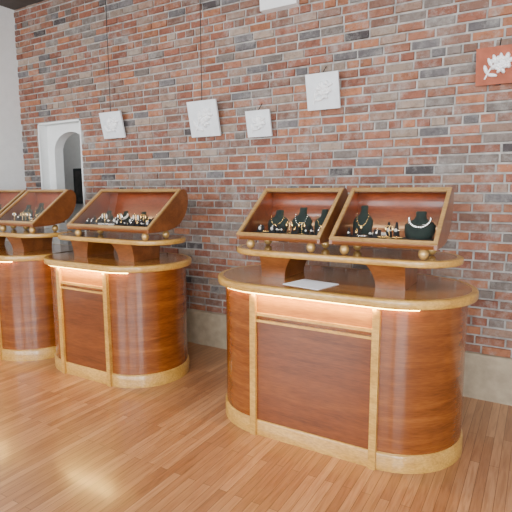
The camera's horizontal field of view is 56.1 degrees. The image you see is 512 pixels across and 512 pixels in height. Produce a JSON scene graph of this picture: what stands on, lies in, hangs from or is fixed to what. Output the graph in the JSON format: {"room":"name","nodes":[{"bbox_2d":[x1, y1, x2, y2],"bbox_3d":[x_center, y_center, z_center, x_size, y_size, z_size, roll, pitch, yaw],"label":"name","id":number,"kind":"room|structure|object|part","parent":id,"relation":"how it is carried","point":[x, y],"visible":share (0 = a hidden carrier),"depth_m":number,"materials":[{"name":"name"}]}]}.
{"room":"shop","nodes":[
{"label":"shop","id":0,"kind":"room"},
{"bbox_2d":[0,6,25,240],"bbox_3d":[-4.740,-0.708,3.069,0.150,3.700,7.000,4,9,30],"label":"wall","id":1,"kind":"structure","parent":0,"point":[12,175],"depth_m":5.80,"materials":[{"name":"white paint"}]},
{"bbox_2d":[0,0,43,9],"bbox_3d":[-1.371,-2.450,1.703,12.000,0.100,8.900,4,9,30],"label":"ceiling","id":2,"kind":"structure","parent":0,"point":[11,4],"depth_m":5.56,"materials":[{"name":"white paint"}]},
{"bbox_2d":[63,133,84,244],"bbox_3d":[-1.830,-1.291,7.233,5.800,3.700,0.200,4,9,30],"label":"wall","id":3,"kind":"structure","parent":0,"point":[71,149],"depth_m":7.79,"materials":[{"name":"white paint"}]},
{"bbox_2d":[73,168,82,203],"bbox_3d":[-2.751,-1.115,7.667,0.440,0.560,0.033,4,9,30],"label":"framed picture","id":4,"kind":"object","parent":3,"relation":"attached to","point":[77,173],"visible":0.32,"depth_m":7.71,"materials":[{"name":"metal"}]},
{"bbox_2d":[0,342,511,511],"bbox_3d":[-1.358,1.315,2.220,12.000,0.100,8.900,4,9,30],"label":"floor","id":5,"kind":"structure","parent":0,"point":[69,443],"depth_m":2.76,"materials":[{"name":"brown wood"}]},
{"bbox_2d":[0,226,72,360],"bbox_3d":[-2.499,0.310,4.926,1.684,1.160,0.904,4,9,30],"label":"counter","id":6,"kind":"object","parent":5,"relation":"on","point":[27,332],"depth_m":4.39,"materials":[{"name":"brown wood"}]},
{"bbox_3d":[-2.708,0.479,4.590,0.820,0.918,0.032,4,9,30],"label":"trim","id":7,"kind":"part","parent":6,"relation":"part of","materials":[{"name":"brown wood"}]},
{"bbox_2d":[0,190,26,228],"bbox_3d":[-2.714,-0.486,4.989,0.600,0.403,0.495,4,9,30],"label":"display case","id":8,"kind":"object","parent":6,"relation":"on","point":[7,197],"visible":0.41,"depth_m":5.15,"materials":[{"name":"brown wood"}]},
{"bbox_3d":[-2.736,-0.524,4.947,0.600,0.316,0.410,4,9,30],"label":"frame","id":9,"kind":"part","parent":8,"relation":"part of","materials":[{"name":"brown wood"}]},
{"bbox_2d":[0,226,71,237],"bbox_3d":[-2.481,-0.250,4.883,1.500,0.038,0.540,4,9,30],"label":"shelf","id":10,"kind":"object","parent":6,"relation":"attached to","point":[19,232],"depth_m":4.52,"materials":[{"name":"brown wood"}]},
{"bbox_2d":[0,241,72,261],"bbox_3d":[-2.501,-0.061,4.874,1.684,0.050,0.904,4,9,30],"label":"countertop","id":11,"kind":"structure","parent":6,"relation":"on","point":[7,254],"depth_m":4.41,"materials":[{"name":"brown wood"}]},
{"bbox_2d":[0,189,75,233],"bbox_3d":[-2.150,-0.443,4.660,0.610,0.403,0.495,4,9,30],"label":"display case","id":12,"kind":"object","parent":6,"relation":"on","point":[59,204],"visible":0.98,"depth_m":4.64,"materials":[{"name":"brown wood"}]},
{"bbox_2d":[12,212,38,221],"bbox_3d":[-2.195,-0.377,4.614,0.471,0.084,0.076,4,9,30],"label":"jewelry assortment","id":13,"kind":"object","parent":12,"relation":"on","point":[20,217],"visible":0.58,"depth_m":4.67,"materials":[{"name":"gold metal"}]},
{"bbox_2d":[22,205,32,219],"bbox_3d":[-2.290,-0.436,4.808,0.140,0.150,0.092,4,9,30],"label":"bust","id":14,"kind":"object","parent":12,"relation":"on","point":[28,208],"visible":0.62,"depth_m":4.79,"materials":[{"name":"green fabric"}]},
{"bbox_3d":[-2.171,-0.481,4.617,0.610,0.316,0.410,4,9,30],"label":"frame","id":15,"kind":"part","parent":12,"relation":"part of","materials":[{"name":"brown wood"}]},
{"bbox_2d":[34,203,44,218],"bbox_3d":[-2.125,-0.434,4.714,0.140,0.170,0.097,4,9,30],"label":"bust","id":16,"kind":"object","parent":12,"relation":"on","point":[40,209],"visible":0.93,"depth_m":4.70,"materials":[{"name":"green fabric"}]},
{"bbox_2d":[44,231,191,387],"bbox_3d":[-1.209,0.401,4.236,1.404,1.160,0.854,4,9,30],"label":"counter","id":17,"kind":"object","parent":5,"relation":"on","point":[120,313],"depth_m":3.86,"materials":[{"name":"brown wood"}]},
{"bbox_3d":[-1.400,0.509,3.922,0.510,0.823,0.010,4,9,30],"label":"panel","id":18,"kind":"part","parent":17,"relation":"part of","materials":[{"name":"brown wood"}]},
{"bbox_3d":[-1.405,0.567,3.922,0.590,0.918,0.032,4,9,30],"label":"trim","id":19,"kind":"part","parent":17,"relation":"part of","materials":[{"name":"brown wood"}]},
{"bbox_2d":[44,249,191,272],"bbox_3d":[-1.210,0.029,4.185,1.404,0.050,0.854,4,9,30],"label":"countertop","id":20,"kind":"structure","parent":17,"relation":"on","point":[110,263],"depth_m":3.86,"materials":[{"name":"brown wood"}]},
{"bbox_2d":[58,231,185,245],"bbox_3d":[-1.190,-0.160,4.194,1.320,0.038,0.510,4,9,30],"label":"shelf","id":21,"kind":"object","parent":17,"relation":"attached to","point":[88,237],"depth_m":4.01,"materials":[{"name":"brown wood"}]},
{"bbox_2d":[67,189,187,240],"bbox_3d":[-1.097,-0.365,4.069,0.930,0.403,0.495,4,9,30],"label":"display case","id":22,"kind":"object","parent":17,"relation":"on","point":[168,207],"visible":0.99,"depth_m":4.16,"materials":[{"name":"brown wood"}]},
{"bbox_2d":[104,211,113,222],"bbox_3d":[-1.331,-0.351,4.314,0.120,0.110,0.076,4,9,30],"label":"bust","id":23,"kind":"object","parent":22,"relation":"on","point":[108,212],"visible":0.59,"depth_m":4.29,"materials":[{"name":"green fabric"}]},
{"bbox_2d":[85,218,150,226],"bbox_3d":[-1.141,-0.281,3.992,0.811,0.058,0.063,4,9,30],"label":"jewelry assortment","id":24,"kind":"object","parent":22,"relation":"on","point":[139,223],"visible":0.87,"depth_m":3.98,"materials":[{"name":"black fabric"}]},
{"bbox_2d":[94,213,153,225],"bbox_3d":[-1.103,-0.310,4.055,0.799,0.097,0.067,4,9,30],"label":"jewelry assortment","id":25,"kind":"object","parent":22,"relation":"on","point":[102,218],"visible":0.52,"depth_m":4.10,"materials":[{"name":"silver metal"}]},
{"bbox_2d":[119,211,130,222],"bbox_3d":[-1.150,-0.338,4.210,0.120,0.110,0.074,4,9,30],"label":"bust","id":26,"kind":"object","parent":22,"relation":"on","point":[126,216],"visible":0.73,"depth_m":4.18,"materials":[{"name":"green fabric"}]},
{"bbox_2d":[138,212,147,222],"bbox_3d":[-0.970,-0.324,4.103,0.120,0.110,0.076,4,9,30],"label":"bust","id":27,"kind":"object","parent":22,"relation":"on","point":[142,212],"visible":0.35,"depth_m":4.09,"materials":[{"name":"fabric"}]},
{"bbox_2d":[218,242,478,473],"bbox_3d":[0.526,0.543,3.161,1.674,1.160,0.904,4,9,30],"label":"counter","id":28,"kind":"object","parent":5,"relation":"on","point":[367,369],"depth_m":2.74,"materials":[{"name":"brown wood"}]},
{"bbox_2d":[236,188,347,251],"bbox_3d":[0.251,-0.259,3.260,0.600,0.403,0.495,4,9,30],"label":"display case","id":29,"kind":"object","parent":28,"relation":"on","point":[290,200],"visible":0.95,"depth_m":3.37,"materials":[{"name":"brown wood"}]},
{"bbox_2d":[268,210,288,231],"bbox_3d":[0.157,-0.248,3.380,0.160,0.150,0.099,4,9,30],"label":"bust","id":30,"kind":"object","parent":29,"relation":"on","point":[279,219],"visible":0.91,"depth_m":3.36,"materials":[{"name":"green fabric"}]},
{"bbox_2d":[256,222,320,234],"bbox_3d":[0.219,-0.190,3.218,0.481,0.078,0.065,4,9,30],"label":"jewelry assortment","id":31,"kind":"object","parent":29,"relation":"on","point":[295,229],"visible":1,"depth_m":3.22,"materials":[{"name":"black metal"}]},
{"bbox_2d":[292,207,311,232],"bbox_3d":[0.314,-0.247,3.290,0.150,0.170,0.101,4,9,30],"label":"bust","id":32,"kind":"object","parent":29,"relation":"on","point":[303,217],"visible":0.73,"depth_m":3.27,"materials":[{"name":"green fabric"}]},
{"bbox_2d":[314,209,328,232],"bbox_3d":[0.452,-0.231,3.210,0.130,0.160,0.091,4,9,30],"label":"bust","id":33,"kind":"object","parent":29,"relation":"on","point":[319,221],"visible":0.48,"depth_m":3.21,"materials":[{"name":"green fabric"}]},
{"bbox_2d":[284,279,338,289],"bbox_3d":[0.334,0.171,2.921,0.260,0.002,0.220,7,11,42],"label":"paper sheet","id":34,"kind":"object","parent":28,"relation":"on","point":[305,283],"visible":1,"depth_m":2.90,"materials":[{"name":"white paper"}]},
{"bbox_3d":[0.318,0.712,2.825,0.810,0.918,0.032,4,9,30],"label":"trim","id":35,"kind":"part","parent":28,"relation":"part of","materials":[{"name":"brown wood"}]},
{"bbox_3d":[0.322,0.654,2.825,0.730,0.823,0.010,4,9,30],"label":"panel","id":36,"kind":"part","parent":28,"relation":"part of","materials":[{"name":"brown wood"}]},
{"bbox_2d":[218,264,478,309],"bbox_3d":[0.525,0.171,3.110,1.674,0.050,0.904,4,9,30],"label":"countertop","id":37,"kind":"structure","parent":28,"relation":"on","point":[357,287],"depth_m":2.81,"materials":[{"name":"brown wood"}]},
{"bbox_2d":[237,242,463,267],"bbox_3d":[0.544,-0.018,3.118,1.490,0.038,0.540,4,9,30],"label":"shelf","id":38,"kind":"object","parent":28,"relation":"attached to","point":[372,257],"depth_m":2.93,"materials":[{"name":"brown wood"}]},
{"bbox_2d":[329,187,453,259],"bbox_3d":[0.828,-0.214,2.923,0.620,0.403,0.495,4,9,30],"label":"display case","id":39,"kind":"object","parent":28,"relation":"on","point":[392,205],"visible":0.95,"depth_m":3.01,"materials":[{"name":"brown wood"}]},
{"bbox_2d":[353,205,372,235],"bbox_3d":[0.686,-0.229,3.076,0.130,0.190,0.099,4,9,30],"label":"bust","id":40,"kind":"object","parent":39,"relation":"on","point":[363,221],"visible":0.93,"depth_m":3.06,"materials":[{"name":"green fabric"}]},
{"bbox_2d":[347,225,402,238],"bbox_3d":[0.717,-0.150,2.913,0.345,0.078,0.061,4,9,30],"label":"jewelry assortment","id":41,"kind":"object","parent":39,"relation":"on","point":[357,232],"visible":0.97,"depth_m":2.92,"materials":[{"name":"gold metal"}]},
{"bbox_2d":[372,222,399,236],"bbox_3d":[0.807,-0.168,2.994,0.183,0.091,0.085,4,9,30],"label":"jewelry assortment","id":42,"kind":"object","parent":39,"relation":"on","point":[396,229],"visible":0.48,"depth_m":2.97,"materials":[{"name":"black metal"}]},
{"bbox_2d":[404,211,435,238],"bbox_3d":[0.979,-0.186,2.866,0.180,0.160,0.109,4,9,30],"label":"bust","id":43,"kind":"object","parent":39,"relation":"on","point":[420,227],"visible":1,"depth_m":2.84,"materials":[{"name":"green fabric"}]},
{"bbox_2d":[14,0,511,357],"bbox_3d":[1.115,-0.828,3.792,9.600,3.700,0.238,4,9,30],"label":"wall","id":44,"kind":"structure","parent":0,"point":[412,112],"depth_m":4.15,"materials":[{"name":"brick"}]},
{"bbox_2d":[37,119,86,244],"bbox_3d":[-2.242,-0.418,5.847,0.760,2.350,0.232,4,9,30],"label":"door frame","id":45,"kind":"structure","parent":44,"relation":"in","point":[52,136],"depth_m":5.87,"materials":[{"name":"white paint"}]},
{"bbox_2d":[99,0,125,138],"bbox_3d":[-1.514,-2.041,4.992,0.310,1.596,0.123,4,9,30],"label":"wall plaque","id":46,"kind":"object","parent":44,"relation":"attached to","point":[112,124],"visible":1,"depth_m":5.04,"materials":[{"name":"ceramic"}]},
{"bbox_3d":[-1.520,-1.383,5.068,0.310,0.267,0.090,4,9,30],"label":"panel","id":47,"kind":"part","parent":46,"relation":"part of","materials":[{"name":"ceramic"}]},
{"bbox_2d":[186,8,220,137],"bbox_3d":[-0.482,-1.935,4.388,0.330,1.648,0.133,4,9,30],"label":"wall plaque","id":48,"kind":"object","parent":44,"relation":"attached to","point":[203,115],"visible":1,"depth_m":4.44,"materials":[{"name":"ceramic"}]},
{"bbox_3d":[-0.488,-1.277,4.464,0.330,0.321,0.100,4,9,30],"label":"panel","id":49,"kind":"part","parent":48,"relation":"part of","materials":[{"name":"ceramic"}]},
{"bbox_2d":[245,104,272,137],"bbox_3d":[0.029,-1.191,4.199,0.240,0.293,0.115,4,9,30],"label":"wall plaque","id":50,"kind":"object","parent":44,"relation":"attached to","point":[258,122],"visible":1,"depth_m":4.17,"materials":[{"name":"ceramic"}]},
{"bbox_2d":[260,0,299,13],"bbox_3d":[0.180,-2.151,3.963,0.340,0.200,0.140,4,9,30],"label":"wall plaque","id":51,"kind":"object","parent":44,"relation":"attached to","point":[266,6],"visible":1,"depth_m":3.99,"materials":[{"name":"white ceramic"}]},
{"bbox_2d":[305,66,340,110],"bbox_3d":[0.543,-1.359,3.864,0.280,0.348,0.125,4,9,30],"label":"wall plaque","id":52,"kind":"object","parent":44,"relation":"attached to","point":[322,89],"visible":1,"depth_m":3.84,"materials":[{"name":"ceramic"}]},
{"bbox_2d":[187,308,511,405],"bbox_3d":[1.061,0.848,3.919,9.200,0.345,0.035,4,9,30],"label":"baseboard","id":53,"kind":"structure","parent":44,"relation":"attached to","point":[487,377],"depth_m":3.57,"materials":[{"name":"beige concrete"}]},
{"bbox_2d":[475,38,511,85],"bbox_3d":[1.634,-1.315,3.225,0.280,0.308,0.119,4,9,30],"label":"wall plaque","id":54,"kind":"object","parent":44,"relation":"attached to","point":[493,64],"visible":1,"depth_m":3.22,"materials":[{"name":"ceramic"}]}
]}

